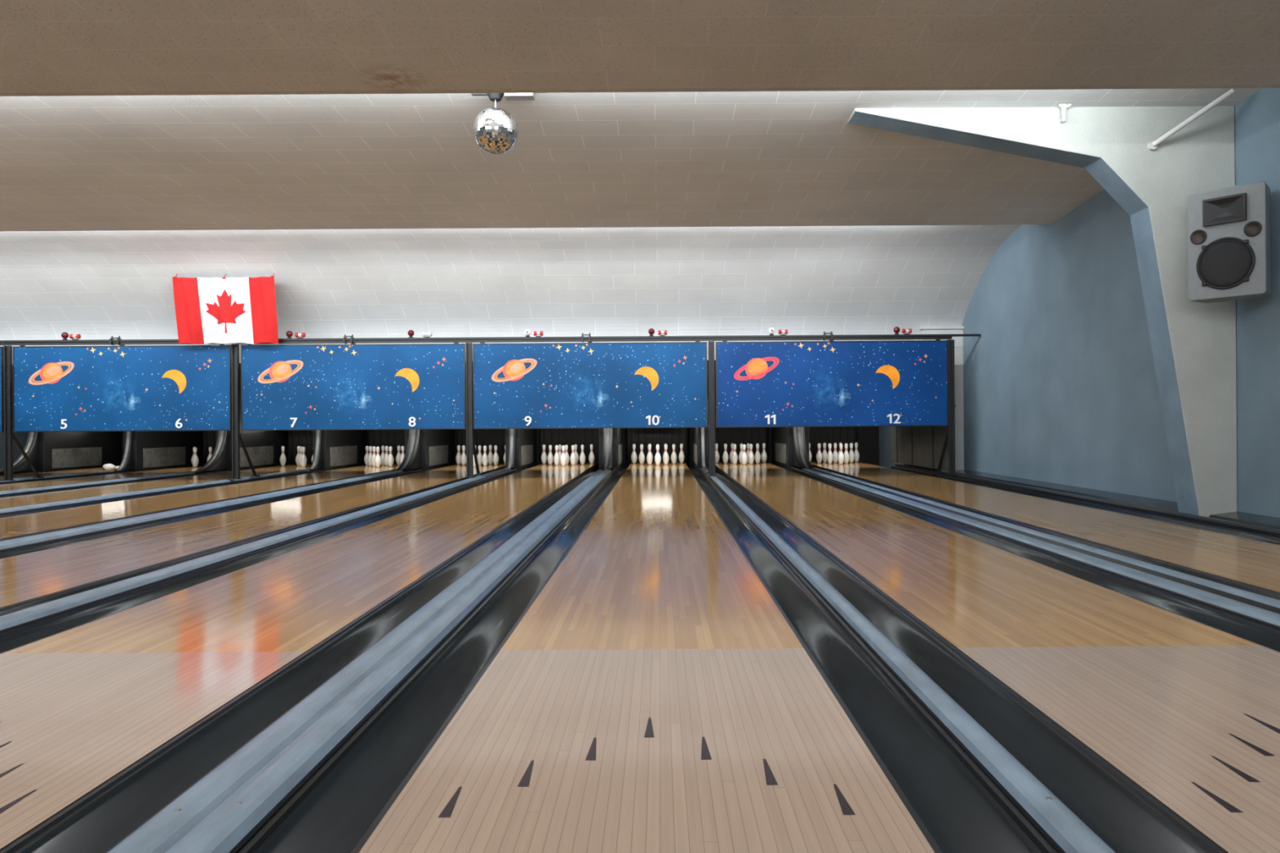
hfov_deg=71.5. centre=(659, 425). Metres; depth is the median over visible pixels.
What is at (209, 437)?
curtain
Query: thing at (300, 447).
pin
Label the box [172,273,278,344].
flag
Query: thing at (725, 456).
pin
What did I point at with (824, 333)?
clamp
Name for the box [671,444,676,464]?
pin
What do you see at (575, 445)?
pin
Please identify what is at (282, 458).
pin
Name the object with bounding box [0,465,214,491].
lane
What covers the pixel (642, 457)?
pin
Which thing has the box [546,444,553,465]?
pin
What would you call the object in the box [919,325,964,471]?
trim
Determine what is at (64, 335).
lamp
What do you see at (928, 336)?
rail
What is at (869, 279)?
wall
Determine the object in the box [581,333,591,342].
clamp
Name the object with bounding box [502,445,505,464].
pin
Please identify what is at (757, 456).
pin
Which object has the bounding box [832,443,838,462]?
pin
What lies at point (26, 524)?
lane
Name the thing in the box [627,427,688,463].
curtain
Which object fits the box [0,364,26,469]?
wall
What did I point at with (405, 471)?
gutter
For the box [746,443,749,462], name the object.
pin
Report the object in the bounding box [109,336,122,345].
clamp
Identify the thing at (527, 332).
lamp
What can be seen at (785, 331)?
lamp
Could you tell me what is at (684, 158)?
ceiling
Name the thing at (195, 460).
pin
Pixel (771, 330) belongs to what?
lamp
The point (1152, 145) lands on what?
conduit pipe
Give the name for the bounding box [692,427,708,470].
divider
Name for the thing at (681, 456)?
pin
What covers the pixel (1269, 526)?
bowling lane gutter
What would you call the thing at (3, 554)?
gutter
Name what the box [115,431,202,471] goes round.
divider
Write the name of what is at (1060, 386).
wall
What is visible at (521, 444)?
divider
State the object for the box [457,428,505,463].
curtain
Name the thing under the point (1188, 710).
lane
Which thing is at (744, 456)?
pin
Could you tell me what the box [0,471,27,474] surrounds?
gutter
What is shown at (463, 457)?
pin
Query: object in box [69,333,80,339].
lamp
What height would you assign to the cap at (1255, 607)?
0.128 m
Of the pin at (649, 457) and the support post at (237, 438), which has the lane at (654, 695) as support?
the pin at (649, 457)
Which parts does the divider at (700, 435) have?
plate, edge trim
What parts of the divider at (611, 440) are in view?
edge trim, plate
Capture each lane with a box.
[0,462,596,850]
[0,463,505,608]
[0,464,313,509]
[0,464,399,539]
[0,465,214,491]
[0,467,124,479]
[359,462,934,852]
[715,462,1279,852]
[810,461,1279,592]
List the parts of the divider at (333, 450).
edge trim, plate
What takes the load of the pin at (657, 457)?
on the lane at (654, 695)
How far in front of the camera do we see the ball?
6.35 m
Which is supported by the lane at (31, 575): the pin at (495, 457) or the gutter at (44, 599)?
the pin at (495, 457)
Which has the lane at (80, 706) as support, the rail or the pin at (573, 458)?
the pin at (573, 458)
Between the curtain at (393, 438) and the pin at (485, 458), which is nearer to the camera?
the pin at (485, 458)
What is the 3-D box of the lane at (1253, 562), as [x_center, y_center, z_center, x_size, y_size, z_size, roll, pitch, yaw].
[3.335,0.774,7.650,1.054,0.065,19.700,0,0,0]
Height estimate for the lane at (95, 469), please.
0.065 m
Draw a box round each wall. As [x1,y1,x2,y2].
[0,224,1022,364]
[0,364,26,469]
[121,360,879,468]
[879,88,1279,517]
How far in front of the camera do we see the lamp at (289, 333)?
12.25 m
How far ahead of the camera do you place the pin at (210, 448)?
17.07 m
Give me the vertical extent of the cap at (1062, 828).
0.126 m
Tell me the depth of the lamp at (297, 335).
12.26 m
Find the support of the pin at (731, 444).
on the lane at (1188, 710)
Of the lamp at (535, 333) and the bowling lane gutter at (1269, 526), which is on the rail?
the lamp at (535, 333)
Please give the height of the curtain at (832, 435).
0.930 m
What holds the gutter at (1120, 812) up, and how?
on the floor
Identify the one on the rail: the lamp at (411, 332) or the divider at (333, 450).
the lamp at (411, 332)
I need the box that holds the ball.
[471,93,534,154]
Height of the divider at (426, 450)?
1.600 m
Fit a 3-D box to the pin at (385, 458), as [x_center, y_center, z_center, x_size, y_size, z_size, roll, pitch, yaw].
[-5.156,0.582,16.828,0.121,0.381,0.121,0,0,43]
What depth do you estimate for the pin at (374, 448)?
16.53 m
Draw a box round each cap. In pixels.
[0,467,511,633]
[0,468,310,514]
[0,470,114,483]
[0,470,403,551]
[0,471,195,495]
[107,468,611,852]
[702,466,1115,852]
[801,467,1279,629]
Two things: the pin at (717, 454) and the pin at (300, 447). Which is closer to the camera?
the pin at (300, 447)
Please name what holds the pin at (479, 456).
on the lane at (31, 575)
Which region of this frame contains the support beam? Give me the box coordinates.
[848,106,1237,516]
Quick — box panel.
[889,404,955,471]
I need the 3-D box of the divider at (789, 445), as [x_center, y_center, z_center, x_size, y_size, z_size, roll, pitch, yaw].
[2.443,0.041,16.212,0.411,1.600,3.276,0,0,0]
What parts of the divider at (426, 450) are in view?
edge trim, plate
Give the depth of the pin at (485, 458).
16.53 m
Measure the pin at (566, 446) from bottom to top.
0.381 m
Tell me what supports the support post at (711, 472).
on the cap at (1062, 828)
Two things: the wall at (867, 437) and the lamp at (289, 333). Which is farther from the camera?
the wall at (867, 437)
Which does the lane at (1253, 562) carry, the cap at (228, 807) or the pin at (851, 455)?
the pin at (851, 455)
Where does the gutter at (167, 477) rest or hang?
on the floor
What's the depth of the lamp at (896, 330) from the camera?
12.25 m
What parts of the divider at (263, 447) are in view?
edge trim, plate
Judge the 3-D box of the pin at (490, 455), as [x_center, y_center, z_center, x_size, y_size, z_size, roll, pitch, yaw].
[-3.244,0.569,17.092,0.121,0.381,0.121,0,0,-31]
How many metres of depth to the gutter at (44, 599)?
5.25 m
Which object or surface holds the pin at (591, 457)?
on the lane at (80, 706)
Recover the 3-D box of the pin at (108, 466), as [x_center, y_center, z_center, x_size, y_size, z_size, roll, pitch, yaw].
[-9.813,0.750,15.953,0.382,0.121,0.121,0,0,17]
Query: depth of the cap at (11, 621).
4.71 m
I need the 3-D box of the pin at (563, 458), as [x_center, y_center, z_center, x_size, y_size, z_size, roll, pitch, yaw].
[-1.756,0.562,16.300,0.121,0.381,0.121,0,0,39]
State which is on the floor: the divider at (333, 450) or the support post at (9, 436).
the divider at (333, 450)
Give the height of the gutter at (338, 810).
0.085 m
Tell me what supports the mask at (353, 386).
attached to the rail
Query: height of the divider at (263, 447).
1.600 m
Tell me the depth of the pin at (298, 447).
17.06 m
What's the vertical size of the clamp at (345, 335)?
0.125 m
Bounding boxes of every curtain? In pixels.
[121,431,124,457]
[203,431,216,465]
[288,430,313,465]
[369,429,405,464]
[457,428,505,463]
[540,428,599,464]
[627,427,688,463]
[707,416,767,462]
[808,426,856,461]
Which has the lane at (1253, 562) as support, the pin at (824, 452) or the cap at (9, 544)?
the pin at (824, 452)
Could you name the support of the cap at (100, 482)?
on the floor
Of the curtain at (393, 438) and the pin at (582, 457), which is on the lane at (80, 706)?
the pin at (582, 457)
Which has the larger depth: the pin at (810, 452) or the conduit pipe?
the pin at (810, 452)
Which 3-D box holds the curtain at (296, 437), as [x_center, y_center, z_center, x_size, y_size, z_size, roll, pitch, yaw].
[-6.779,0.346,17.703,1.203,0.930,0.046,0,0,0]
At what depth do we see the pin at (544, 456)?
17.06 m
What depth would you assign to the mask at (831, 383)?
12.27 m
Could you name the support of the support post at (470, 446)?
on the cap at (11, 621)
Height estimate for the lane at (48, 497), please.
0.065 m
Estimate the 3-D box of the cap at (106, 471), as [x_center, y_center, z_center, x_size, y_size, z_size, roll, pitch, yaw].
[-9.285,0.848,6.425,0.120,0.126,17.250,0,0,0]
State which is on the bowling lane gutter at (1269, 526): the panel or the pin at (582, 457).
the panel
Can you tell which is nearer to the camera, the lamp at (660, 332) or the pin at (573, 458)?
the lamp at (660, 332)
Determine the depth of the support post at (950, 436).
12.28 m
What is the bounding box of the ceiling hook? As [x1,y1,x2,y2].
[1058,103,1071,122]
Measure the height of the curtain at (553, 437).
0.930 m
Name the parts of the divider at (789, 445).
plate, edge trim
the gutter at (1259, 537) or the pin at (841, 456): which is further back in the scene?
the pin at (841, 456)
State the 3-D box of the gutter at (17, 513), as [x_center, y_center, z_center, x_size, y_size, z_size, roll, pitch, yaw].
[-5.793,0.845,6.675,0.220,0.085,17.750,0,0,0]
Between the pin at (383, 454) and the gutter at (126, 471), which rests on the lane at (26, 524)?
the pin at (383, 454)
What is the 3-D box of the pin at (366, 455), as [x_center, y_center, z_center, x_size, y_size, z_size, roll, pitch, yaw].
[-5.614,0.585,17.092,0.121,0.381,0.121,0,0,-38]
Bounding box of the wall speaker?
[1187,181,1271,302]
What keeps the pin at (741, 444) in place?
on the lane at (1188, 710)
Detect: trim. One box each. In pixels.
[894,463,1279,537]
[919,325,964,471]
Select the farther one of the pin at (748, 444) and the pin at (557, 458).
the pin at (748, 444)
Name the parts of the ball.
ceiling motor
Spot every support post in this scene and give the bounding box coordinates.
[0,345,44,480]
[222,344,260,479]
[465,342,482,477]
[706,341,716,475]
[933,339,956,475]
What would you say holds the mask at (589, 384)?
attached to the rail
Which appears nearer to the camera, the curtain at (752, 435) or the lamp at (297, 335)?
the lamp at (297, 335)
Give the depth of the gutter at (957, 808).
2.37 m
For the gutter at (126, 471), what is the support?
on the floor
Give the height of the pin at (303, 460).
0.381 m
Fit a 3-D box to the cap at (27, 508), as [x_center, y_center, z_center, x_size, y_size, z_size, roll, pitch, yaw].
[-5.965,0.827,6.425,0.120,0.126,17.250,0,0,0]
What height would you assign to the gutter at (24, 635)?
0.085 m
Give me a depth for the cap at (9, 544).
7.44 m
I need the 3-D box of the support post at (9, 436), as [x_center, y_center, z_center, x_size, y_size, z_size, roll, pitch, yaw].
[-9.114,-0.163,12.580,0.355,1.862,0.700,0,0,0]
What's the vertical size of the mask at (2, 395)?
1.196 m
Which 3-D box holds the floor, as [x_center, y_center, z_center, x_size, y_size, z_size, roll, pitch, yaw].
[-4.069,1.010,8.000,17.050,0.208,20.400,0,0,0]
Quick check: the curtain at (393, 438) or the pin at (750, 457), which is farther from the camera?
the curtain at (393, 438)
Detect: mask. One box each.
[0,346,4,431]
[13,344,231,431]
[240,342,466,431]
[472,341,707,429]
[715,339,948,427]
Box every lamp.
[61,332,68,339]
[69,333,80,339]
[285,330,293,338]
[294,332,305,338]
[407,329,414,337]
[422,331,431,337]
[524,328,530,337]
[533,330,542,337]
[648,328,654,336]
[657,330,666,336]
[768,327,774,335]
[778,329,787,335]
[893,326,900,334]
[902,328,911,334]
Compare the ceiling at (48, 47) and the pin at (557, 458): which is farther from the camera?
the pin at (557, 458)
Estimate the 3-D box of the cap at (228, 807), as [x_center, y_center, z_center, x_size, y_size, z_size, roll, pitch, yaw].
[-0.890,0.794,6.110,0.230,0.128,16.620,0,0,0]
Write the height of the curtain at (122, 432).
0.930 m
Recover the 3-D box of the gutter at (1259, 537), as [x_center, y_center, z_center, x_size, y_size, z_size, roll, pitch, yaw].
[3.973,0.781,6.675,0.220,0.085,17.750,0,0,0]
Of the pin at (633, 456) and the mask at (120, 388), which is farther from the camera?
the pin at (633, 456)
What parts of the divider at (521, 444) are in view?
edge trim, plate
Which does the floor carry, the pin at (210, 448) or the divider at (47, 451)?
the divider at (47, 451)
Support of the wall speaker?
attached to the wall at (1060, 386)
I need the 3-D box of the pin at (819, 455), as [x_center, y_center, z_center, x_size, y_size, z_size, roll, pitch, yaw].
[3.029,0.529,16.828,0.121,0.381,0.121,0,0,-9]
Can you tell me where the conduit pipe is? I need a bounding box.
[1146,88,1235,150]
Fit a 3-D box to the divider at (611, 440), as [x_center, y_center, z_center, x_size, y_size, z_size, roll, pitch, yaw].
[-0.895,0.063,16.212,0.366,1.600,3.276,0,0,0]
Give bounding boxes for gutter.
[0,468,496,616]
[0,468,527,653]
[0,468,599,852]
[0,469,323,518]
[0,469,407,541]
[0,469,431,559]
[0,470,230,497]
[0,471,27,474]
[0,471,40,475]
[0,471,133,484]
[194,470,217,474]
[238,467,627,852]
[688,466,1057,852]
[715,466,1226,852]
[779,466,1279,652]
[807,466,1279,600]
[881,466,1279,545]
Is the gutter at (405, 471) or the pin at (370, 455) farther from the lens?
the pin at (370, 455)
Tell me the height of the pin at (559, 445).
0.381 m
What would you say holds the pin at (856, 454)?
on the lane at (1253, 562)
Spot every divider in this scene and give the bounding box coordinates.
[0,431,121,473]
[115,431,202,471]
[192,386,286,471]
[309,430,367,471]
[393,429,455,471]
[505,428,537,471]
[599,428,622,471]
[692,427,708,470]
[771,426,813,470]
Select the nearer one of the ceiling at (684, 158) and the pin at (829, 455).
the ceiling at (684, 158)
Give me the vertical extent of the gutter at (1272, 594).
0.085 m
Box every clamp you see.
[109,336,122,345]
[342,334,354,343]
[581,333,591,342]
[823,331,833,340]
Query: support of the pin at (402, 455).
on the lane at (26, 524)
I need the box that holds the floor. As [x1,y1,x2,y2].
[591,468,715,471]
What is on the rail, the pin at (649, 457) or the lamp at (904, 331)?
the lamp at (904, 331)
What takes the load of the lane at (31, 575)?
on the floor
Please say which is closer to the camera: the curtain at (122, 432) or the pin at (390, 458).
the pin at (390, 458)
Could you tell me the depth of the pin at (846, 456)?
16.53 m
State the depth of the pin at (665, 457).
16.53 m
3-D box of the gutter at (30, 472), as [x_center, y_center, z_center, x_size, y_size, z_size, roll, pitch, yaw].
[-10.732,0.877,6.675,0.220,0.085,17.750,0,0,0]
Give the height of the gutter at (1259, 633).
0.085 m
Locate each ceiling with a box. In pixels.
[0,0,1279,96]
[0,88,1261,231]
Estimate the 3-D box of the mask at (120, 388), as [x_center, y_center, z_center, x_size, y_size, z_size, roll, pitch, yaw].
[-7.415,-0.511,12.277,2.997,1.196,0.046,0,0,0]
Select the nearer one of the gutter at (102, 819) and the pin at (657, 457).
the gutter at (102, 819)
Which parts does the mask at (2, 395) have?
space panel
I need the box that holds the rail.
[0,333,980,345]
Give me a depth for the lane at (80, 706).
3.16 m
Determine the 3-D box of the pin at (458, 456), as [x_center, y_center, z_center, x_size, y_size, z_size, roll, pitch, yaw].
[-3.854,0.573,17.092,0.121,0.381,0.121,0,0,-35]
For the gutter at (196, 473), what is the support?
on the floor
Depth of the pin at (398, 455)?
17.06 m
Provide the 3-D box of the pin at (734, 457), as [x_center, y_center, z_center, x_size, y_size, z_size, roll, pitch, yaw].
[1.406,0.540,16.564,0.121,0.381,0.121,0,0,-2]
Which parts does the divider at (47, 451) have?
edge trim, plate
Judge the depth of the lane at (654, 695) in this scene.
2.28 m
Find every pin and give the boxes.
[102,463,119,470]
[191,447,199,466]
[207,446,212,461]
[280,446,286,466]
[295,446,299,466]
[297,446,302,466]
[300,446,306,466]
[364,445,368,465]
[367,445,372,466]
[370,446,376,466]
[374,446,381,467]
[380,445,385,465]
[383,445,388,466]
[387,446,394,466]
[395,445,400,465]
[400,445,404,463]
[455,444,461,464]
[460,445,466,465]
[476,444,482,465]
[481,445,488,466]
[488,444,493,464]
[493,444,498,465]
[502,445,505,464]
[541,444,546,464]
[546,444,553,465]
[553,444,559,465]
[558,444,561,464]
[560,445,566,466]
[564,444,569,464]
[569,444,576,465]
[573,444,578,464]
[579,444,586,464]
[588,444,595,463]
[631,444,637,463]
[638,444,644,464]
[646,444,653,465]
[654,444,661,465]
[662,444,669,464]
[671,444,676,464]
[678,443,684,463]
[715,443,719,462]
[722,443,728,463]
[728,443,733,462]
[731,444,737,464]
[738,443,742,463]
[741,444,747,465]
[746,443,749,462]
[747,444,754,464]
[754,443,760,463]
[760,443,767,462]
[808,443,812,462]
[816,443,822,462]
[822,442,826,462]
[826,443,833,463]
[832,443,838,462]
[837,443,844,464]
[843,443,849,463]
[848,443,854,462]
[853,442,859,462]
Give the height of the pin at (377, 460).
0.381 m
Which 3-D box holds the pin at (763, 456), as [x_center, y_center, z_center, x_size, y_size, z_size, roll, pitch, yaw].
[2.016,0.535,17.092,0.121,0.381,0.121,0,0,-3]
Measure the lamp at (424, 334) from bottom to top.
0.082 m
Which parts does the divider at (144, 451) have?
edge trim, plate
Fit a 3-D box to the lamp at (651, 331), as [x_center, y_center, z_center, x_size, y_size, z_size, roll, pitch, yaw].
[-0.106,-1.283,12.279,0.090,0.109,0.090,0,0,-45]
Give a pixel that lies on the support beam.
(1193, 343)
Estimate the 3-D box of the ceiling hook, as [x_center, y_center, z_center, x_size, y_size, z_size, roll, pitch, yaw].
[3.103,-2.395,6.810,0.098,0.144,0.060,0,0,0]
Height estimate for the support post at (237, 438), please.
1.862 m

